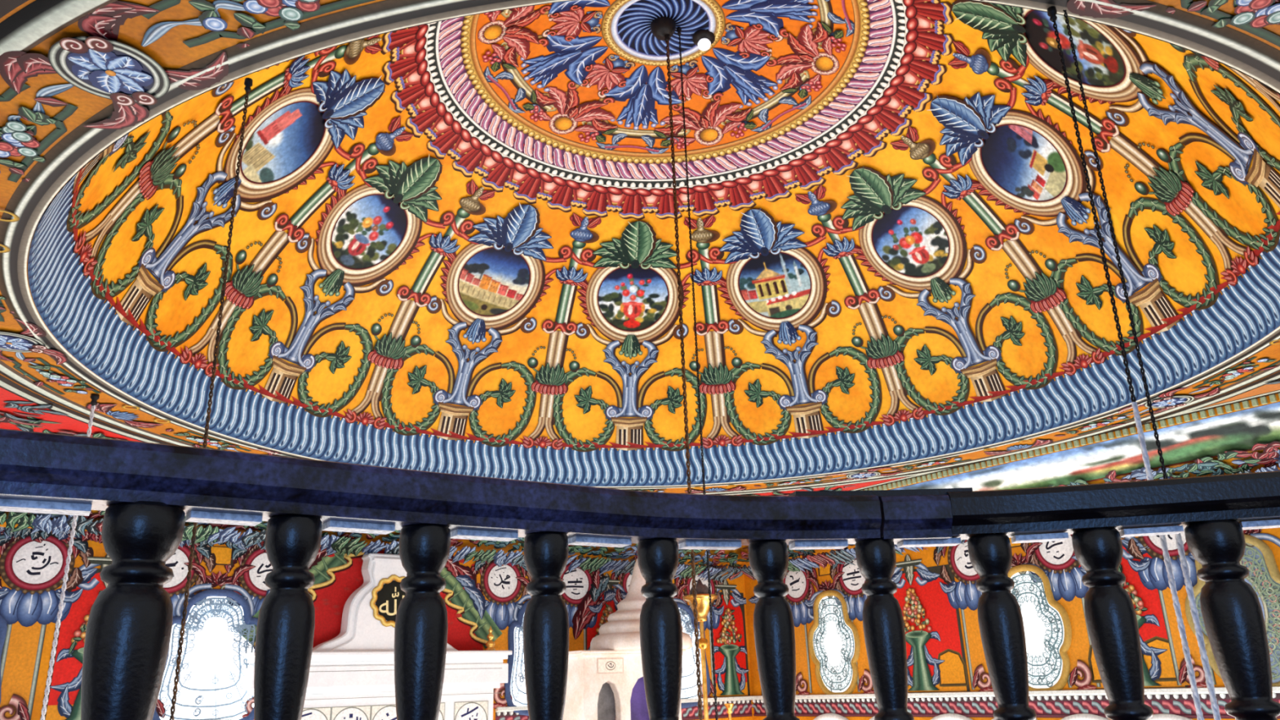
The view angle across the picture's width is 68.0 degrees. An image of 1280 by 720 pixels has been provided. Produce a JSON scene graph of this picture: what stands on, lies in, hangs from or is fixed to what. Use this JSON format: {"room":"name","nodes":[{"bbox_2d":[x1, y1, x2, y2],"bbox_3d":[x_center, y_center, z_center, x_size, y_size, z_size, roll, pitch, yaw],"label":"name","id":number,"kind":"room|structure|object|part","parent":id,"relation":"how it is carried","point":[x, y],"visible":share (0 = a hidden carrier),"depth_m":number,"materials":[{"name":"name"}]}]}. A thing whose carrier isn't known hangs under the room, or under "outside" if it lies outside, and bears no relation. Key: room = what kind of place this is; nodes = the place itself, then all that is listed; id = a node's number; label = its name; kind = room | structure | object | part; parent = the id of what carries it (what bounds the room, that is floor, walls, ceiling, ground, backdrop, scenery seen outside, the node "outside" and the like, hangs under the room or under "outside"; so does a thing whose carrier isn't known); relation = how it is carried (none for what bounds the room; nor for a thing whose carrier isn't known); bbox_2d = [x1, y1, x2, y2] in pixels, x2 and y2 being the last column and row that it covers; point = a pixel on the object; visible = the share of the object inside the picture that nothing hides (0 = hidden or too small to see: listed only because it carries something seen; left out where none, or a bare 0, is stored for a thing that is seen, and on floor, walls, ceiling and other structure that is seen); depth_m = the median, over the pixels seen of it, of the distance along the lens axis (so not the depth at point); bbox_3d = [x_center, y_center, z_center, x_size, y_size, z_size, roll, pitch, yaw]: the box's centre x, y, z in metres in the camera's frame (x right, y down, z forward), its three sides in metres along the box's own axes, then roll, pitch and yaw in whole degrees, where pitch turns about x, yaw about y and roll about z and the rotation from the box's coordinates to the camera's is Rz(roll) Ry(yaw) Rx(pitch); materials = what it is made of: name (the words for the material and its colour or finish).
{"room":"historic interior","nodes":[
{"label":"historic interior","id":0,"kind":"room"},
{"bbox_2d":[0,510,753,719],"bbox_3d":[-1.982,3.773,7.185,8.700,5.700,0.912,12,-23,-34],"label":"wall","id":1,"kind":"structure","parent":0,"point":[486,581],"depth_m":7.65,"materials":[{"name":"paint"}]},
{"bbox_2d":[0,614,7,703],"bbox_3d":[-4.550,1.952,6.123,0.796,1.027,0.035,12,-23,-34],"label":"window","id":2,"kind":"structure","parent":1,"relation":"in","point":[3,625],"depth_m":6.36,"materials":[{"name":"glass"}]},
{"bbox_3d":[-3.814,1.943,6.701,0.661,1.200,0.021,12,-23,-34],"label":"flower vase panel","id":3,"kind":"part","parent":1,"relation":"part of","materials":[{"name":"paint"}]},
{"bbox_2d":[152,589,257,719],"bbox_3d":[-3.191,2.232,7.070,0.796,1.027,0.035,12,-23,-34],"label":"window","id":4,"kind":"structure","parent":1,"relation":"in","point":[212,666],"depth_m":7.08,"materials":[{"name":"glass"}]},
{"bbox_2d":[0,526,742,573],"bbox_3d":[-2.145,1.623,8.043,8.185,0.116,0.022,11,-23,-34],"label":"drapery","id":5,"kind":"object","parent":1,"relation":"hanging from","point":[215,540],"depth_m":7.81,"materials":[{"name":"paint"}]},
{"bbox_2d":[504,599,530,715],"bbox_3d":[-0.926,2.700,8.649,0.682,1.027,0.035,12,-23,-34],"label":"window","id":6,"kind":"structure","parent":1,"relation":"in","point":[516,685],"depth_m":8.49,"materials":[{"name":"glass"}]},
{"bbox_3d":[-0.932,2.702,8.656,0.572,0.917,0.001,12,-23,-34],"label":"glass pane","id":7,"kind":"part","parent":6,"relation":"part of","materials":[{"name":"white glass"}]},
{"bbox_2d":[571,568,616,639],"bbox_3d":[-0.439,2.352,9.157,0.516,0.673,0.007,12,-23,-34],"label":"drape","id":8,"kind":"object","parent":1,"relation":"hanging from","point":[593,593],"depth_m":9.15,"materials":[{"name":"paint"}]},
{"bbox_3d":[-0.303,2.667,9.148,0.661,1.200,0.021,12,-23,-34],"label":"flower vase panel","id":9,"kind":"part","parent":1,"relation":"part of","materials":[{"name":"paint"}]},
{"bbox_3d":[-0.034,3.298,9.107,3.000,0.045,0.050,12,-23,-34],"label":"cornice","id":10,"kind":"part","parent":1,"relation":"part of","materials":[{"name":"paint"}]},
{"bbox_2d":[675,602,710,708],"bbox_3d":[0.384,2.970,9.562,0.796,1.027,0.035,12,-23,-34],"label":"window","id":11,"kind":"structure","parent":1,"relation":"in","point":[689,678],"depth_m":9.64,"materials":[{"name":"glass"}]},
{"bbox_3d":[0.379,2.973,9.569,0.686,0.917,0.001,12,-23,-34],"label":"glass pane","id":12,"kind":"part","parent":11,"relation":"part of","materials":[{"name":"white glass"}]},
{"bbox_3d":[0.942,2.924,10.016,0.661,1.200,0.021,12,-23,-34],"label":"flower vase panel","id":13,"kind":"part","parent":1,"relation":"part of","materials":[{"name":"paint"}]},
{"bbox_2d":[477,4,551,71],"bbox_3d":[-0.743,-1.961,5.646,0.437,0.128,0.722,2,-19,-11],"label":"flower","id":14,"kind":"object","parent":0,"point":[513,39],"depth_m":5.74,"materials":[{"name":"paint"}]},
{"bbox_2d":[522,80,617,142],"bbox_3d":[-0.446,-1.690,6.461,0.722,0.128,0.437,14,-25,-39],"label":"flower","id":15,"kind":"object","parent":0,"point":[566,111],"depth_m":6.46,"materials":[{"name":"paint"}]},
{"bbox_2d":[0,0,1279,495],"bbox_3d":[0.216,0.088,5.122,6.920,0.021,6.920,12,-23,-34],"label":"ceiling","id":16,"kind":"structure","parent":0,"point":[124,54],"depth_m":2.63,"materials":[{"name":"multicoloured paint"}]},
{"bbox_3d":[-0.365,-1.087,1.653,4.674,0.017,2.337,-5,-19,8],"label":"corner panel","id":17,"kind":"part","parent":16,"relation":"part of","materials":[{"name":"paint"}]},
{"bbox_2d":[40,393,99,719],"bbox_3d":[-2.865,2.544,4.316,0.044,5.010,0.042,-1,-19,-1],"label":"hanging chain","id":18,"kind":"object","parent":16,"relation":"hanging from","point":[94,397],"visible":0.71,"depth_m":4.78,"materials":[{"name":"metal"}]},
{"bbox_3d":[-3.445,0.388,5.634,2.337,0.015,4.674,-5,-19,8],"label":"corner panel","id":19,"kind":"part","parent":16,"relation":"part of","materials":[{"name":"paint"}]},
{"bbox_2d":[0,0,1279,488],"bbox_3d":[0.216,0.077,5.126,6.212,0.021,6.212,-1,-19,-1],"label":"trim","id":20,"kind":"structure","parent":16,"relation":"attached to","point":[1252,56],"depth_m":2.62,"materials":[{"name":"paint"}]},
{"bbox_2d":[0,0,1279,494],"bbox_3d":[0.216,0.081,5.124,6.890,0.014,6.890,-1,-19,-1],"label":"trim","id":21,"kind":"structure","parent":16,"relation":"attached to","point":[38,20],"depth_m":4.64,"materials":[{"name":"paint"}]},
{"bbox_2d":[26,0,1279,486],"bbox_3d":[0.179,-1.001,5.497,5.995,2.287,5.995,-1,-19,-1],"label":"dome","id":22,"kind":"object","parent":16,"relation":"attached to","point":[453,246],"visible":0.89,"depth_m":6.31,"materials":[{"name":"paint"}]},
{"bbox_3d":[-2.399,-0.704,5.108,0.351,0.560,0.468,0,-19,-6],"label":"acanthus stem","id":23,"kind":"part","parent":22,"relation":"part of","materials":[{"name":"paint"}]},
{"bbox_2d":[168,77,253,719],"bbox_3d":[-0.976,1.603,1.748,0.022,4.995,0.021,-15,-23,32],"label":"hanging chain","id":24,"kind":"object","parent":22,"relation":"hanging from","point":[248,82],"visible":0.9,"depth_m":2.29,"materials":[{"name":"metal"}]},
{"bbox_2d":[241,102,324,182],"bbox_3d":[-2.000,-1.216,5.331,0.412,0.412,0.581,0,-19,-6],"label":"picture","id":25,"kind":"object","parent":22,"relation":"attached to","point":[291,137],"depth_m":5.33,"materials":[{"name":"paint"}]},
{"bbox_3d":[-2.187,-0.276,6.369,0.351,0.560,0.468,-10,-21,22],"label":"acanthus stem","id":26,"kind":"part","parent":22,"relation":"part of","materials":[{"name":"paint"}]},
{"bbox_2d":[331,195,406,268],"bbox_3d":[-1.822,-0.857,6.389,0.412,0.412,0.581,-10,-21,22],"label":"picture","id":27,"kind":"object","parent":22,"relation":"attached to","point":[368,231],"depth_m":6.39,"materials":[{"name":"paint"}]},
{"bbox_3d":[-1.339,0.039,7.368,0.468,0.560,0.351,12,-23,-34],"label":"acanthus stem","id":28,"kind":"part","parent":22,"relation":"part of","materials":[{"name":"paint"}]},
{"bbox_2d":[458,248,529,315],"bbox_3d":[-1.111,-0.593,7.227,0.581,0.412,0.412,12,-23,-34],"label":"picture","id":29,"kind":"object","parent":22,"relation":"attached to","point":[492,281],"depth_m":7.23,"materials":[{"name":"paint"}]},
{"bbox_3d":[-0.081,0.158,7.837,0.468,0.560,0.351,0,-19,-6],"label":"acanthus stem","id":30,"kind":"part","parent":22,"relation":"part of","materials":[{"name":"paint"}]},
{"bbox_2d":[598,266,667,330],"bbox_3d":[-0.055,-0.493,7.621,0.581,0.412,0.412,0,-19,-6],"label":"picture","id":31,"kind":"object","parent":22,"relation":"attached to","point":[631,298],"depth_m":7.63,"materials":[{"name":"paint"}]},
{"bbox_3d":[0.144,-2.036,5.854,0.160,0.095,0.160,-1,-19,-1],"label":"hook plate","id":32,"kind":"part","parent":22,"relation":"part of","materials":[{"name":"metal"}]},
{"bbox_3d":[0.150,-1.857,5.792,2.449,0.036,2.449,-1,-19,-1],"label":"gold moulding","id":33,"kind":"part","parent":22,"relation":"part of","materials":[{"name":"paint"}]},
{"bbox_2d":[664,33,702,719],"bbox_3d":[0.280,1.387,4.675,0.044,7.230,0.042,-15,-23,32],"label":"hanging chain","id":34,"kind":"object","parent":22,"relation":"hanging from","point":[667,38],"visible":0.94,"depth_m":5.13,"materials":[{"name":"metal"}]},
{"bbox_2d":[676,26,718,719],"bbox_3d":[0.311,0.052,5.115,0.032,4.437,0.030,-1,-19,-1],"label":"chain","id":35,"kind":"object","parent":22,"relation":"hanging from","point":[678,28],"visible":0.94,"depth_m":5.12,"materials":[{"name":"metal"}]},
{"bbox_2d":[692,29,715,50],"bbox_3d":[0.402,-2.003,5.957,0.150,0.124,0.150,-1,-19,-1],"label":"spotlight","id":36,"kind":"object","parent":22,"relation":"attached to","point":[703,38],"visible":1,"depth_m":5.92,"materials":[{"name":"metal"}]},
{"bbox_3d":[0.403,-1.977,5.948,0.084,0.069,0.084,-1,-19,-1],"label":"glass globe","id":37,"kind":"part","parent":36,"relation":"part of","materials":[{"name":"white glass"}]},
{"bbox_2d":[739,253,810,318],"bbox_3d":[1.062,-0.584,7.465,0.581,0.412,0.412,-10,-21,22],"label":"picture","id":38,"kind":"object","parent":22,"relation":"attached to","point":[772,285],"depth_m":7.47,"materials":[{"name":"paint"}]},
{"bbox_3d":[1.250,0.049,7.651,0.468,0.560,0.351,-10,-21,22],"label":"acanthus stem","id":39,"kind":"part","parent":22,"relation":"part of","materials":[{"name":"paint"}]},
{"bbox_2d":[872,206,948,276],"bbox_3d":[1.940,-0.843,6.801,0.412,0.412,0.581,12,-23,-34],"label":"picture","id":40,"kind":"object","parent":22,"relation":"attached to","point":[908,241],"depth_m":6.80,"materials":[{"name":"paint"}]},
{"bbox_3d":[2.296,-0.259,6.859,0.351,0.560,0.468,12,-23,-34],"label":"acanthus stem","id":41,"kind":"part","parent":22,"relation":"part of","materials":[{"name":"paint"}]},
{"bbox_2d":[981,124,1066,200],"bbox_3d":[2.345,-1.199,5.806,0.412,0.412,0.581,0,-19,-6],"label":"picture","id":42,"kind":"object","parent":22,"relation":"attached to","point":[1023,162],"depth_m":5.81,"materials":[{"name":"paint"}]},
{"bbox_2d":[1024,9,1124,86],"bbox_3d":[2.167,-1.558,4.748,0.412,0.412,0.581,-10,-21,22],"label":"picture","id":43,"kind":"object","parent":22,"relation":"attached to","point":[1099,49],"depth_m":4.76,"materials":[{"name":"paint"}]},
{"bbox_3d":[2.779,-0.684,5.675,0.351,0.560,0.468,0,-19,-6],"label":"acanthus stem","id":44,"kind":"part","parent":22,"relation":"part of","materials":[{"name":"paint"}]},
{"bbox_3d":[2.567,-1.111,4.414,0.351,0.560,0.468,-10,-21,22],"label":"acanthus stem","id":45,"kind":"part","parent":22,"relation":"part of","materials":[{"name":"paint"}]},
{"bbox_3d":[0.798,1.263,8.592,4.674,0.015,2.337,-5,-19,8],"label":"corner panel","id":46,"kind":"part","parent":16,"relation":"part of","materials":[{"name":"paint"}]},
{"bbox_2d":[1047,5,1221,719],"bbox_3d":[1.129,1.472,1.573,0.041,4.995,0.025,-1,-19,-1],"label":"chain","id":47,"kind":"object","parent":16,"relation":"hanging from","point":[1051,11],"visible":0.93,"depth_m":2.04,"materials":[{"name":"metal"}]},
{"bbox_3d":[3.878,-0.213,4.610,2.337,0.014,4.674,-5,-19,8],"label":"corner panel","id":48,"kind":"part","parent":16,"relation":"part of","materials":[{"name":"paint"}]},
{"bbox_2d":[653,92,756,149],"bbox_3d":[0.445,-1.661,6.632,0.722,0.128,0.437,-8,-20,17],"label":"flower","id":49,"kind":"object","parent":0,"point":[713,120],"depth_m":6.63,"materials":[{"name":"paint"}]},
{"bbox_2d":[765,21,846,98],"bbox_3d":[1.039,-1.903,5.989,0.437,0.128,0.722,2,-19,-11],"label":"flower","id":50,"kind":"object","parent":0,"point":[805,60],"depth_m":6.00,"materials":[{"name":"paint"}]},
{"bbox_2d":[728,393,1279,719],"bbox_3d":[3.454,3.327,6.425,0.912,5.700,8.700,12,-23,-34],"label":"wall","id":51,"kind":"structure","parent":0,"point":[937,594],"depth_m":7.35,"materials":[{"name":"paint"}]},
{"bbox_3d":[1.373,2.866,9.888,0.021,1.200,0.661,12,-23,-34],"label":"flower vase panel","id":52,"kind":"part","parent":51,"relation":"part of","materials":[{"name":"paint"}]},
{"bbox_2d":[737,546,855,574],"bbox_3d":[3.451,1.175,7.293,0.003,0.116,7.954,12,-24,-35],"label":"drapery","id":53,"kind":"object","parent":51,"relation":"hanging from","point":[797,558],"depth_m":9.31,"materials":[{"name":"paint"}]},
{"bbox_2d":[813,713,848,719],"bbox_3d":[1.832,3.825,8.939,0.035,0.930,0.687,12,-23,-34],"label":"window","id":54,"kind":"structure","parent":51,"relation":"in","point":[827,716],"depth_m":9.06,"materials":[{"name":"glass"}]},
{"bbox_2d":[808,590,860,694],"bbox_3d":[1.873,2.749,9.198,0.035,1.010,0.660,12,-23,-34],"label":"window","id":55,"kind":"structure","parent":51,"relation":"in","point":[833,639],"depth_m":9.19,"materials":[{"name":"glass"}]},
{"bbox_3d":[2.459,2.345,8.484,0.021,1.200,0.940,12,-23,-34],"label":"flower vase panel","id":56,"kind":"part","parent":51,"relation":"part of","materials":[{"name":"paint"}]},
{"bbox_2d":[930,713,972,719],"bbox_3d":[2.642,3.436,7.892,0.035,0.930,0.687,12,-23,-34],"label":"window","id":57,"kind":"structure","parent":51,"relation":"in","point":[947,716],"depth_m":8.02,"materials":[{"name":"glass"}]},
{"bbox_3d":[3.574,2.397,6.850,4.744,0.045,6.721,-1,-19,-1],"label":"cornice","id":58,"kind":"part","parent":51,"relation":"part of","materials":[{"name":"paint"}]},
{"bbox_2d":[1007,564,1071,691],"bbox_3d":[3.130,2.146,7.574,0.035,1.010,0.660,12,-23,-34],"label":"window","id":59,"kind":"structure","parent":51,"relation":"in","point":[1047,628],"depth_m":7.50,"materials":[{"name":"glass"}]},
{"bbox_2d":[1061,713,1110,719],"bbox_3d":[3.347,3.098,6.981,0.035,0.930,0.687,12,-23,-34],"label":"window","id":60,"kind":"structure","parent":51,"relation":"in","point":[1081,716],"depth_m":7.11,"materials":[{"name":"glass"}]},
{"bbox_3d":[3.575,1.810,7.042,0.021,1.200,0.720,12,-23,-34],"label":"flower vase panel","id":61,"kind":"part","parent":51,"relation":"part of","materials":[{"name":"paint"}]},
{"bbox_2d":[1148,713,1192,719],"bbox_3d":[3.699,2.930,6.525,0.035,0.930,0.687,12,-23,-34],"label":"window","id":62,"kind":"structure","parent":51,"relation":"in","point":[1156,717],"depth_m":6.64,"materials":[{"name":"glass"}]},
{"bbox_2d":[1185,534,1279,686],"bbox_3d":[4.063,1.690,6.371,0.035,1.030,0.770,12,-23,-34],"label":"window","id":63,"kind":"structure","parent":51,"relation":"in","point":[1261,556],"depth_m":6.33,"materials":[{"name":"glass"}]},
{"bbox_3d":[1.762,4.763,1.521,14.794,0.100,15.925,-1,-19,-1],"label":"floor","id":64,"kind":"structure","parent":0,"visible":0},
{"bbox_2d":[242,542,511,719],"bbox_3d":[-2.003,3.969,7.157,2.150,5.312,0.280,12,-23,-34],"label":"mihrab","id":65,"kind":"object","parent":64,"relation":"on","point":[351,677],"visible":0.64,"depth_m":7.61,"materials":[{"name":"white stone"}]},
{"bbox_3d":[-2.092,2.051,7.852,2.080,0.855,0.160,12,-23,-34],"label":"crown","id":66,"kind":"part","parent":65,"relation":"part of","materials":[{"name":"white paint"}]},
{"bbox_3d":[-2.038,2.028,7.782,1.005,0.790,0.033,12,-23,-34],"label":"crown panel","id":67,"kind":"part","parent":65,"relation":"part of","materials":[{"name":"paint"}]},
{"bbox_3d":[-2.068,2.652,7.641,2.000,0.040,0.210,12,-23,-34],"label":"cornice moulding","id":68,"kind":"part","parent":65,"relation":"part of","materials":[{"name":"white stone"}]},
{"bbox_3d":[-2.063,2.554,7.662,2.120,0.160,0.240,12,-23,-34],"label":"cornice moulding","id":69,"kind":"part","parent":65,"relation":"part of","materials":[{"name":"white stone"}]},
{"bbox_3d":[-2.072,2.464,7.701,2.040,0.035,0.220,12,-23,-34],"label":"cornice moulding","id":70,"kind":"part","parent":65,"relation":"part of","materials":[{"name":"white stone"}]},
{"bbox_3d":[-2.064,2.427,7.701,2.100,0.035,0.250,12,-23,-34],"label":"cornice moulding","id":71,"kind":"part","parent":65,"relation":"part of","materials":[{"name":"white stone"}]},
{"bbox_3d":[-2.057,2.390,7.701,2.150,0.035,0.280,12,-23,-34],"label":"cornice moulding","id":72,"kind":"part","parent":65,"relation":"part of","materials":[{"name":"white stone"}]},
{"bbox_2d":[562,558,693,719],"bbox_3d":[-0.037,4.293,8.087,0.950,5.180,1.259,-19,-25,40],"label":"minbar","id":73,"kind":"object","parent":64,"relation":"on","point":[606,674],"visible":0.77,"depth_m":8.40,"materials":[{"name":"beige stone"}]},
{"bbox_3d":[-0.583,3.526,8.143,0.060,1.900,0.340,12,-23,-34],"label":"panel","id":74,"kind":"part","parent":73,"relation":"part of","materials":[{"name":"beige stone"}]},
{"bbox_3d":[-0.185,2.712,8.700,1.110,0.025,0.470,12,-23,-34],"label":"canopy cornice","id":75,"kind":"part","parent":73,"relation":"part of","materials":[{"name":"beige stone"}]},
{"bbox_3d":[-0.186,2.689,8.708,1.150,0.025,0.510,12,-23,-34],"label":"canopy cornice","id":76,"kind":"part","parent":73,"relation":"part of","materials":[{"name":"beige stone"}]},
{"bbox_2d":[630,676,649,719],"bbox_3d":[0.021,3.688,8.425,0.530,1.740,0.030,12,-23,-34],"label":"curtain","id":77,"kind":"object","parent":73,"relation":"hanging from","point":[638,707],"depth_m":8.60,"materials":[{"name":"fabric"}]},
{"bbox_2d":[682,578,717,719],"bbox_3d":[0.633,4.380,8.069,0.330,4.940,0.330,-1,-19,-1],"label":"pole","id":78,"kind":"object","parent":64,"relation":"on","point":[702,590],"visible":0.82,"depth_m":8.70,"materials":[{"name":"gold metal"}]},
{"bbox_3d":[0.573,2.599,8.683,0.116,0.100,0.116,-1,-19,-1],"label":"knob","id":79,"kind":"part","parent":78,"relation":"part of","materials":[{"name":"gold metal"}]},
{"bbox_2d":[724,702,733,719],"bbox_3d":[0.922,5.124,8.543,0.240,3.825,0.240,-1,-19,-1],"label":"lamp","id":80,"kind":"object","parent":64,"relation":"on","point":[729,706],"visible":1,"depth_m":9.12,"materials":[{"name":"gold metal"}]},
{"bbox_3d":[0.133,0.264,-1.400,9.500,0.180,5.788,-1,-19,-1],"label":"floor","id":81,"kind":"structure","parent":0,"visible":0},
{"bbox_2d":[0,428,1279,719],"bbox_3d":[0.103,0.567,1.179,3.008,0.929,0.684,3,-20,-14],"label":"gallery balustrade","id":82,"kind":"object","parent":81,"relation":"on","point":[146,491],"visible":1,"depth_m":1.46,"materials":[{"name":"black wood"}]},
{"bbox_3d":[-0.460,0.159,1.222,1.992,0.073,0.225,10,-22,-30],"label":"handrail","id":83,"kind":"part","parent":82,"relation":"part of","materials":[{"name":"blue wood"}]},
{"bbox_3d":[0.470,0.280,1.659,0.123,0.073,0.105,-1,-19,-1],"label":"handrail","id":84,"kind":"part","parent":82,"relation":"part of","materials":[{"name":"blue wood"}]},
{"bbox_3d":[1.065,0.220,1.558,1.115,0.073,0.146,-7,-20,14],"label":"handrail","id":85,"kind":"part","parent":82,"relation":"part of","materials":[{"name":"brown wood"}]}
]}

